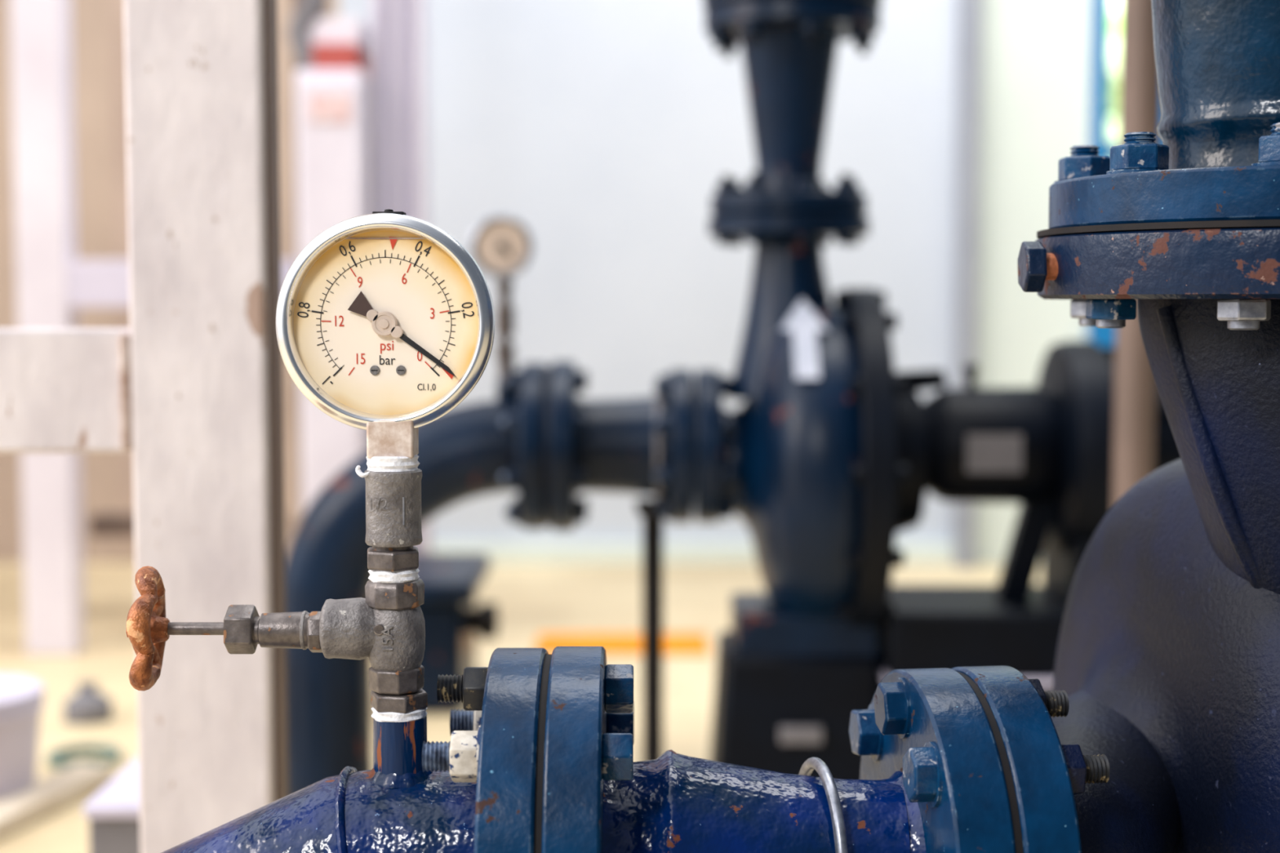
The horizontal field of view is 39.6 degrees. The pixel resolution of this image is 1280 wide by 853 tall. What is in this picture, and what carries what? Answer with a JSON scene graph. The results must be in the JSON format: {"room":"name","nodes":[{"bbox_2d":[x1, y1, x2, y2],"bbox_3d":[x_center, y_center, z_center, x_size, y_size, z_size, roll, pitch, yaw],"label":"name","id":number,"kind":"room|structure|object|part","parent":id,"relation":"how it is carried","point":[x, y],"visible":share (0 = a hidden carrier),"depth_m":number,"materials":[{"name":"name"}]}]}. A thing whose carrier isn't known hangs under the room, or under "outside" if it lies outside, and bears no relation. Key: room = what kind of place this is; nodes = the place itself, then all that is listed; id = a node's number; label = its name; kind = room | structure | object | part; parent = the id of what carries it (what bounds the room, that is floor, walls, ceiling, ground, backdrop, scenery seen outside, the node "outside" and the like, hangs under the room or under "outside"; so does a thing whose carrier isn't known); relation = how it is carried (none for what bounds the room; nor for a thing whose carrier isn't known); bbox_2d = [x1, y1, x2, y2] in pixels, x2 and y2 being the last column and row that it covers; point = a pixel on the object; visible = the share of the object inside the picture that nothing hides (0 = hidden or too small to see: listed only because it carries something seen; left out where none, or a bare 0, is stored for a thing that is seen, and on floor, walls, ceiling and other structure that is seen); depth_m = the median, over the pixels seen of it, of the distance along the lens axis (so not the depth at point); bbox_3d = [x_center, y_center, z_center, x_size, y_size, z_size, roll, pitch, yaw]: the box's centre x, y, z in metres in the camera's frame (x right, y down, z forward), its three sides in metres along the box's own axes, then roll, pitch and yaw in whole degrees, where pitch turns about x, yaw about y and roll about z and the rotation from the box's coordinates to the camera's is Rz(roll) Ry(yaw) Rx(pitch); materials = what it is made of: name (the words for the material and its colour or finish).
{"room":"water treatment plant","nodes":[
{"label":"water treatment plant","id":0,"kind":"room"},
{"bbox_2d":[0,0,338,562],"bbox_3d":[-2.876,-1.257,4.524,4.248,3.200,0.200,0,4,0],"label":"wall","id":1,"kind":"structure","parent":0,"point":[91,30],"depth_m":4.47,"materials":[{"name":"beige paint"}]},
{"bbox_2d":[0,562,1042,852],"bbox_3d":[0.000,0.481,3.291,10.000,0.104,9.500,0,4,0],"label":"floor","id":2,"kind":"structure","parent":0,"point":[532,600],"depth_m":3.53,"materials":[{"name":"beige concrete"}]},
{"bbox_2d":[0,674,44,799],"bbox_3d":[-0.891,0.422,2.335,0.208,0.154,0.208,0,4,0],"label":"paint bucket","id":3,"kind":"object","parent":2,"relation":"on","point":[21,698],"visible":0.94,"depth_m":2.30,"materials":[{"name":"white plastic"}]},
{"bbox_3d":[-0.891,0.353,2.330,0.208,0.014,0.208,0,4,0],"label":"lid","id":4,"kind":"part","parent":3,"relation":"part of","materials":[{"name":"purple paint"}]},
{"bbox_2d":[0,762,114,839],"bbox_3d":[-0.790,0.489,2.305,0.066,0.025,0.323,1,4,15],"label":"plank","id":5,"kind":"object","parent":2,"relation":"on","point":[58,791],"visible":0.82,"depth_m":2.32,"materials":[{"name":"beige wood"}]},
{"bbox_2d":[46,743,121,768],"bbox_3d":[-0.800,0.474,2.559,0.102,0.017,0.110,0,4,0],"label":"hose","id":6,"kind":"object","parent":2,"relation":"on","point":[52,757],"visible":0.94,"depth_m":2.56,"materials":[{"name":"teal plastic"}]},
{"bbox_2d":[62,681,112,725],"bbox_3d":[-0.875,0.436,2.817,0.075,0.060,0.075,0,4,0],"label":"jug","id":7,"kind":"object","parent":2,"relation":"on","point":[87,706],"visible":1,"depth_m":2.79,"materials":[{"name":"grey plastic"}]},
{"bbox_2d":[83,756,140,852],"bbox_3d":[-0.530,0.454,1.936,0.084,0.147,0.220,0,4,0],"label":"box","id":8,"kind":"object","parent":2,"relation":"on","point":[113,814],"visible":0.27,"depth_m":1.83,"materials":[{"name":"plastic"}]},
{"bbox_3d":[-0.530,0.388,1.932,0.084,0.015,0.220,0,4,0],"label":"lid","id":9,"kind":"part","parent":8,"relation":"part of","materials":[{"name":"white paint"}]},
{"bbox_2d":[9,0,293,654],"bbox_3d":[-0.961,-0.423,3.509,0.636,1.676,0.460,0,4,0],"label":"rack","id":10,"kind":"object","parent":2,"relation":"on","point":[52,285],"visible":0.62,"depth_m":3.29,"materials":[{"name":"white paint"}]},
{"bbox_3d":[-1.108,-0.409,3.310,0.094,1.676,0.060,0,4,0],"label":"post","id":11,"kind":"part","parent":10,"relation":"part of","materials":[{"name":"white metal"}]},
{"bbox_3d":[-1.232,-0.436,3.709,0.094,1.676,0.060,0,4,0],"label":"post","id":12,"kind":"part","parent":10,"relation":"part of","materials":[{"name":"white metal"}]},
{"bbox_3d":[-0.852,-0.266,3.314,0.418,0.088,0.050,0,4,0],"label":"rail","id":13,"kind":"part","parent":10,"relation":"part of","materials":[{"name":"purple paint"}]},
{"bbox_3d":[-0.874,0.191,3.447,0.373,0.042,0.050,0,4,0],"label":"rail","id":14,"kind":"part","parent":10,"relation":"part of","materials":[{"name":"brown paint"}]},
{"bbox_2d":[123,0,275,852],"bbox_3d":[-0.329,-0.382,1.322,0.101,1.900,0.050,0,4,0],"label":"wooden post","id":15,"kind":"object","parent":2,"relation":"on","point":[195,84],"visible":1,"depth_m":1.32,"materials":[{"name":"white paint"}]},
{"bbox_2d":[0,328,132,453],"bbox_3d":[-0.890,-0.028,1.346,1.021,0.093,0.040,0,4,0],"label":"crossbeam","id":16,"kind":"object","parent":15,"relation":"attached to","point":[60,388],"visible":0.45,"depth_m":1.33,"materials":[{"name":"white paint"}]},
{"bbox_2d":[119,333,132,450],"bbox_3d":[-0.383,-0.027,1.344,0.009,0.087,0.045,0,4,0],"label":"plate","id":17,"kind":"object","parent":16,"relation":"attached to","point":[124,339],"visible":0.49,"depth_m":1.32,"materials":[{"name":"beige"}]},
{"bbox_2d":[263,0,288,800],"bbox_3d":[-0.276,-0.382,1.325,0.004,1.900,0.033,0,4,0],"label":"column side","id":18,"kind":"object","parent":15,"relation":"attached to","point":[270,6],"visible":1,"depth_m":1.34,"materials":[{"name":"brown paint"}]},
{"bbox_2d":[287,0,372,522],"bbox_3d":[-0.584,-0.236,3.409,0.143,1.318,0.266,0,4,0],"label":"post","id":19,"kind":"object","parent":2,"relation":"on","point":[333,81],"visible":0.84,"depth_m":3.28,"materials":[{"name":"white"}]},
{"bbox_3d":[-0.573,-0.229,3.286,0.109,0.818,0.012,0,4,0],"label":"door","id":20,"kind":"part","parent":19,"relation":"part of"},
{"bbox_2d":[373,0,383,211],"bbox_3d":[-0.492,-0.412,3.360,0.011,1.676,0.040,0,4,0],"label":"rib","id":21,"kind":"object","parent":2,"relation":"on","point":[378,64],"visible":0.2,"depth_m":3.33,"materials":[{"name":"white metal"}]},
{"bbox_2d":[392,0,403,211],"bbox_3d":[-0.455,-0.412,3.360,0.011,1.676,0.040,0,4,0],"label":"rib","id":22,"kind":"object","parent":2,"relation":"on","point":[397,3],"visible":0.2,"depth_m":3.33,"materials":[{"name":"white metal"}]},
{"bbox_2d":[370,0,431,553],"bbox_3d":[-0.458,-0.415,3.399,0.103,1.676,0.040,0,4,0],"label":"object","id":23,"kind":"object","parent":2,"relation":"on","point":[406,6],"visible":0.15,"depth_m":3.37,"materials":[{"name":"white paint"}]},
{"bbox_2d":[413,0,426,553],"bbox_3d":[-0.417,-0.412,3.360,0.011,1.676,0.040,0,4,0],"label":"rib","id":24,"kind":"object","parent":2,"relation":"on","point":[416,3],"visible":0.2,"depth_m":3.33,"materials":[{"name":"white metal"}]},
{"bbox_2d":[417,553,499,712],"bbox_3d":[-0.324,0.344,2.991,0.185,0.219,0.340,0,4,0],"label":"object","id":25,"kind":"object","parent":2,"relation":"on","point":[452,582],"visible":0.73,"depth_m":2.86,"materials":[{"name":"black metal"}]},
{"bbox_3d":[-0.259,0.320,2.929,0.055,0.060,0.060,0,4,0],"label":"drain knob","id":26,"kind":"part","parent":25,"relation":"part of","materials":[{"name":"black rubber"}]},
{"bbox_2d":[161,646,1110,852],"bbox_3d":[-0.068,0.354,0.897,0.581,0.488,0.212,0,4,-2],"label":"pipe","id":27,"kind":"object","parent":2,"relation":"on","point":[539,757],"visible":0.99,"depth_m":0.85,"materials":[{"name":"blue metal"}]},
{"bbox_2d":[370,688,427,722],"bbox_3d":[-0.120,0.138,0.883,0.029,0.013,0.028,0,4,0],"label":"bushing nipple","id":28,"kind":"object","parent":27,"relation":"on","point":[411,707],"visible":0.96,"depth_m":0.87,"materials":[{"name":"metal"}]},
{"bbox_2d":[126,565,425,695],"bbox_3d":[-0.180,0.100,0.880,0.148,0.062,0.061,0,4,0],"label":"valve","id":29,"kind":"object","parent":28,"relation":"attached to","point":[387,627],"visible":1,"depth_m":0.87,"materials":[{"name":"metal"}]},
{"bbox_3d":[-0.222,0.100,0.880,0.036,0.008,0.008,0,4,0],"label":"stem","id":30,"kind":"part","parent":29,"relation":"part of","materials":[{"name":"metal"}]},
{"bbox_2d":[367,546,419,582],"bbox_3d":[-0.122,0.066,0.878,0.027,0.020,0.028,0,4,0],"label":"hex nipple","id":31,"kind":"object","parent":29,"relation":"on","point":[398,564],"visible":0.92,"depth_m":0.87,"materials":[{"name":"metal"}]},
{"bbox_2d":[355,454,422,547],"bbox_3d":[-0.123,0.036,0.876,0.032,0.044,0.028,0,4,0],"label":"coupling","id":32,"kind":"object","parent":31,"relation":"on","point":[393,483],"visible":1,"depth_m":0.86,"materials":[{"name":"grey metal"}]},
{"bbox_2d":[275,208,495,458],"bbox_3d":[-0.124,-0.046,0.884,0.107,0.122,0.046,0,4,0],"label":"pressure gauge","id":33,"kind":"object","parent":32,"relation":"on","point":[385,322],"visible":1,"depth_m":0.87,"materials":[{"name":"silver metal"}]},
{"bbox_2d":[475,725,480,775],"bbox_3d":[-0.074,0.154,0.830,0.002,0.029,0.029,0,4,0],"label":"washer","id":34,"kind":"object","parent":27,"relation":"in","point":[477,732],"depth_m":0.82,"materials":[{"name":"metal"}]},
{"bbox_2d":[867,702,883,761],"bbox_3d":[0.124,0.162,0.942,0.002,0.030,0.030,0,4,-7],"label":"washer","id":35,"kind":"object","parent":27,"relation":"in","point":[875,738],"depth_m":0.93,"materials":[{"name":"blue metal"}]},
{"bbox_2d":[894,677,911,738],"bbox_3d":[0.131,0.141,0.889,0.002,0.030,0.030,0,4,-7],"label":"washer","id":36,"kind":"object","parent":27,"relation":"in","point":[902,685],"depth_m":0.88,"materials":[{"name":"blue metal"}]},
{"bbox_2d":[924,742,942,807],"bbox_3d":[0.137,0.164,0.837,0.002,0.030,0.030,0,4,-7],"label":"washer","id":37,"kind":"object","parent":27,"relation":"in","point":[933,751],"depth_m":0.83,"materials":[{"name":"blue metal"}]},
{"bbox_2d":[635,498,663,760],"bbox_3d":[0.017,0.296,2.366,0.086,0.401,0.086,0,4,0],"label":"support stand","id":38,"kind":"object","parent":2,"relation":"on","point":[652,526],"visible":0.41,"depth_m":2.35,"materials":[{"name":"black painted metal"}]},
{"bbox_3d":[0.017,0.298,2.366,0.028,0.376,0.028,0,4,0],"label":"post","id":39,"kind":"part","parent":38,"relation":"part of","materials":[{"name":"black metal"}]},
{"bbox_2d":[285,0,1181,794],"bbox_3d":[0.187,-0.198,2.332,1.332,1.391,0.450,0,4,0],"label":"pump","id":40,"kind":"object","parent":2,"relation":"on","point":[830,453],"visible":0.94,"depth_m":2.27,"materials":[{"name":"blue metal"}]},
{"bbox_2d":[469,214,533,402],"bbox_3d":[-0.179,-0.145,2.325,0.082,0.259,0.043,0,4,0],"label":"pressure gauge","id":41,"kind":"object","parent":40,"relation":"on","point":[501,246],"visible":0.97,"depth_m":2.30,"materials":[{"name":"metal"}]},
{"bbox_3d":[-0.177,-0.140,2.332,0.026,0.107,0.026,0,4,0],"label":"stem","id":42,"kind":"part","parent":41,"relation":"part of","materials":[{"name":"metal"}]},
{"bbox_2d":[514,410,517,435],"bbox_3d":[-0.157,-0.004,2.260,0.004,0.032,0.032,0,4,0],"label":"washer","id":43,"kind":"object","parent":40,"relation":"in","point":[515,411],"depth_m":2.25,"materials":[{"name":"blue metal"}]},
{"bbox_2d":[514,466,518,491],"bbox_3d":[-0.157,0.066,2.264,0.004,0.032,0.032,0,4,0],"label":"washer","id":44,"kind":"object","parent":40,"relation":"in","point":[516,468],"depth_m":2.25,"materials":[{"name":"metal"}]},
{"bbox_2d":[516,369,520,395],"bbox_3d":[-0.157,-0.057,2.307,0.004,0.032,0.032,0,4,0],"label":"washer","id":45,"kind":"object","parent":40,"relation":"in","point":[518,372],"depth_m":2.29,"materials":[{"name":"blue metal"}]},
{"bbox_2d":[517,501,521,525],"bbox_3d":[-0.157,0.113,2.317,0.004,0.032,0.032,0,4,0],"label":"washer","id":46,"kind":"object","parent":40,"relation":"in","point":[519,518],"depth_m":2.30,"materials":[{"name":"black metal"}]},
{"bbox_2d":[666,496,670,520],"bbox_3d":[0.036,0.107,2.320,0.004,0.032,0.032,0,4,0],"label":"washer","id":47,"kind":"object","parent":40,"relation":"in","point":[668,498],"depth_m":2.31,"materials":[{"name":"black metal"}]},
{"bbox_2d":[666,374,670,399],"bbox_3d":[0.036,-0.051,2.310,0.004,0.032,0.032,0,4,0],"label":"washer","id":48,"kind":"object","parent":40,"relation":"in","point":[668,376],"depth_m":2.30,"materials":[{"name":"blue metal"}]},
{"bbox_2d":[666,463,670,488],"bbox_3d":[0.036,0.063,2.270,0.004,0.032,0.032,0,4,0],"label":"washer","id":49,"kind":"object","parent":40,"relation":"in","point":[668,464],"depth_m":2.26,"materials":[{"name":"blue metal"}]},
{"bbox_2d":[666,412,670,437],"bbox_3d":[0.036,-0.002,2.266,0.004,0.032,0.032,0,4,0],"label":"washer","id":50,"kind":"object","parent":40,"relation":"in","point":[668,413],"depth_m":2.25,"materials":[{"name":"blue metal"}]},
{"bbox_3d":[0.187,0.047,2.349,0.168,0.422,0.422,0,4,0],"label":"volute casing","id":51,"kind":"part","parent":40,"relation":"part of","materials":[{"name":"blue metal"}]},
{"bbox_3d":[0.205,0.393,2.267,0.054,0.022,0.015,0,4,0],"label":"pedestal plate","id":52,"kind":"part","parent":40,"relation":"part of","materials":[{"name":"grey plastic"}]},
{"bbox_2d":[840,288,845,308],"bbox_3d":[0.266,-0.167,2.334,0.004,0.027,0.027,0,4,0],"label":"washer","id":53,"kind":"object","parent":40,"relation":"in","point":[842,291],"depth_m":2.32,"materials":[{"name":"black metal"}]},
{"bbox_2d":[847,602,853,620],"bbox_3d":[0.266,0.232,2.256,0.004,0.027,0.027,0,4,0],"label":"washer","id":54,"kind":"object","parent":40,"relation":"in","point":[850,605],"depth_m":2.25,"materials":[{"name":"black metal"}]},
{"bbox_2d":[855,546,861,568],"bbox_3d":[0.266,0.161,2.174,0.004,0.027,0.027,0,4,0],"label":"washer","id":55,"kind":"object","parent":40,"relation":"in","point":[858,549],"depth_m":2.16,"materials":[{"name":"black metal"}]},
{"bbox_2d":[858,462,864,485],"bbox_3d":[0.266,0.058,2.139,0.004,0.027,0.027,0,4,0],"label":"washer","id":56,"kind":"object","parent":40,"relation":"in","point":[861,465],"depth_m":2.13,"materials":[{"name":"black metal"}]},
{"bbox_3d":[0.317,0.043,2.349,0.097,0.451,0.451,0,4,0],"label":"plate","id":57,"kind":"part","parent":40,"relation":"part of","materials":[{"name":"metal"}]},
{"bbox_3d":[0.553,0.270,2.365,0.475,0.083,0.236,0,4,0],"label":"frame","id":58,"kind":"part","parent":40,"relation":"part of","materials":[{"name":"black metal"}]},
{"bbox_3d":[0.452,0.034,2.269,0.071,0.049,0.002,0,4,0],"label":"name plate","id":59,"kind":"part","parent":40,"relation":"part of","materials":[{"name":"grey plastic"}]},
{"bbox_3d":[0.506,0.191,2.362,0.097,0.215,0.032,0,4,0],"label":"housing leg","id":60,"kind":"part","parent":40,"relation":"part of","materials":[{"name":"black metal"}]},
{"bbox_3d":[0.726,0.028,2.348,0.254,0.254,0.254,0,4,0],"label":"motor","id":61,"kind":"part","parent":40,"relation":"part of","materials":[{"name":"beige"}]},
{"bbox_2d":[1107,0,1121,142],"bbox_3d":[1.875,-1.265,6.652,2.237,2.968,1.235,0,4,0],"label":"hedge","id":62,"kind":"object","parent":2,"relation":"on","point":[1115,5],"visible":0.02,"depth_m":6.13,"materials":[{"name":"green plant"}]},
{"bbox_2d":[1111,0,1161,506],"bbox_3d":[0.571,-0.581,2.014,0.072,2.200,0.072,0,4,0],"label":"pillar","id":63,"kind":"structure","parent":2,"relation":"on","point":[1135,385],"depth_m":2.03,"materials":[{"name":"brown paint"}]},
{"bbox_2d":[1017,0,1279,852],"bbox_3d":[0.368,0.135,1.029,0.384,0.910,0.402,0,4,0],"label":"pump","id":64,"kind":"object","parent":2,"relation":"on","point":[1167,664],"visible":0.89,"depth_m":0.90,"materials":[{"name":"blue metal"}]},
{"bbox_2d":[1106,168,1167,173],"bbox_3d":[0.250,-0.127,0.891,0.032,0.002,0.032,1,4,17],"label":"washer","id":65,"kind":"object","parent":64,"relation":"in","point":[1112,171],"depth_m":0.88,"materials":[{"name":"blue metal"}]},
{"bbox_3d":[0.367,0.206,1.036,0.229,0.390,0.390,0,4,-7],"label":"volute casing","id":66,"kind":"part","parent":64,"relation":"part of","materials":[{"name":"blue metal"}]},
{"bbox_2d":[1251,161,1279,165],"bbox_3d":[0.306,-0.124,0.843,0.032,0.002,0.032,1,4,17],"label":"washer","id":67,"kind":"object","parent":64,"relation":"in","point":[1260,163],"depth_m":0.83,"materials":[{"name":"blue metal"}]},
{"bbox_2d":[338,0,958,542],"bbox_3d":[0.038,-1.257,4.523,1.581,3.200,0.200,0,4,0],"label":"wall","id":68,"kind":"structure","parent":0,"point":[609,130],"depth_m":4.47,"materials":[{"name":"white paint"}]},
{"bbox_2d":[431,542,953,564],"bbox_3d":[0.038,0.322,4.518,1.581,0.050,0.030,0,4,0],"label":"baseboard","id":69,"kind":"structure","parent":68,"relation":"attached to","point":[499,553],"depth_m":4.50,"materials":[{"name":"white"}]},
{"bbox_2d":[951,0,982,568],"bbox_3d":[0.814,-1.246,4.374,0.041,3.200,0.100,0,4,0],"label":"trim","id":70,"kind":"structure","parent":68,"relation":"attached to","point":[969,11],"depth_m":4.39,"materials":[{"name":"paint"}]},
{"bbox_2d":[974,0,1093,564],"bbox_3d":[0.974,-1.256,4.504,0.291,3.200,0.240,0,4,0],"label":"wall back cream","id":71,"kind":"structure","parent":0,"point":[1036,83],"depth_m":4.42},
{"bbox_2d":[1090,0,1110,156],"bbox_3d":[1.139,-1.549,4.403,0.039,2.600,0.120,0,4,0],"label":"frame","id":72,"kind":"object","parent":71,"relation":"attached to","point":[1100,8],"visible":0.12,"depth_m":4.39,"materials":[{"name":"blue"}]},
{"bbox_2d":[1086,326,1115,346],"bbox_3d":[1.219,-0.233,4.495,0.198,0.120,0.140,0,4,0],"label":"frame","id":73,"kind":"object","parent":71,"relation":"attached to","point":[1104,337],"visible":0.04,"depth_m":4.42,"materials":[{"name":"blue"}]},
{"bbox_3d":[1.304,-1.549,4.403,0.029,2.600,0.120,0,4,0],"label":"frame","id":74,"kind":"object","parent":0,"visible":0},
{"bbox_2d":[1107,142,1119,157],"bbox_3d":[1.224,-0.691,4.463,0.130,0.040,0.060,0,4,0],"label":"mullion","id":75,"kind":"object","parent":74,"relation":"attached to","point":[1110,144],"visible":0.11,"depth_m":4.43,"materials":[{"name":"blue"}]}
]}

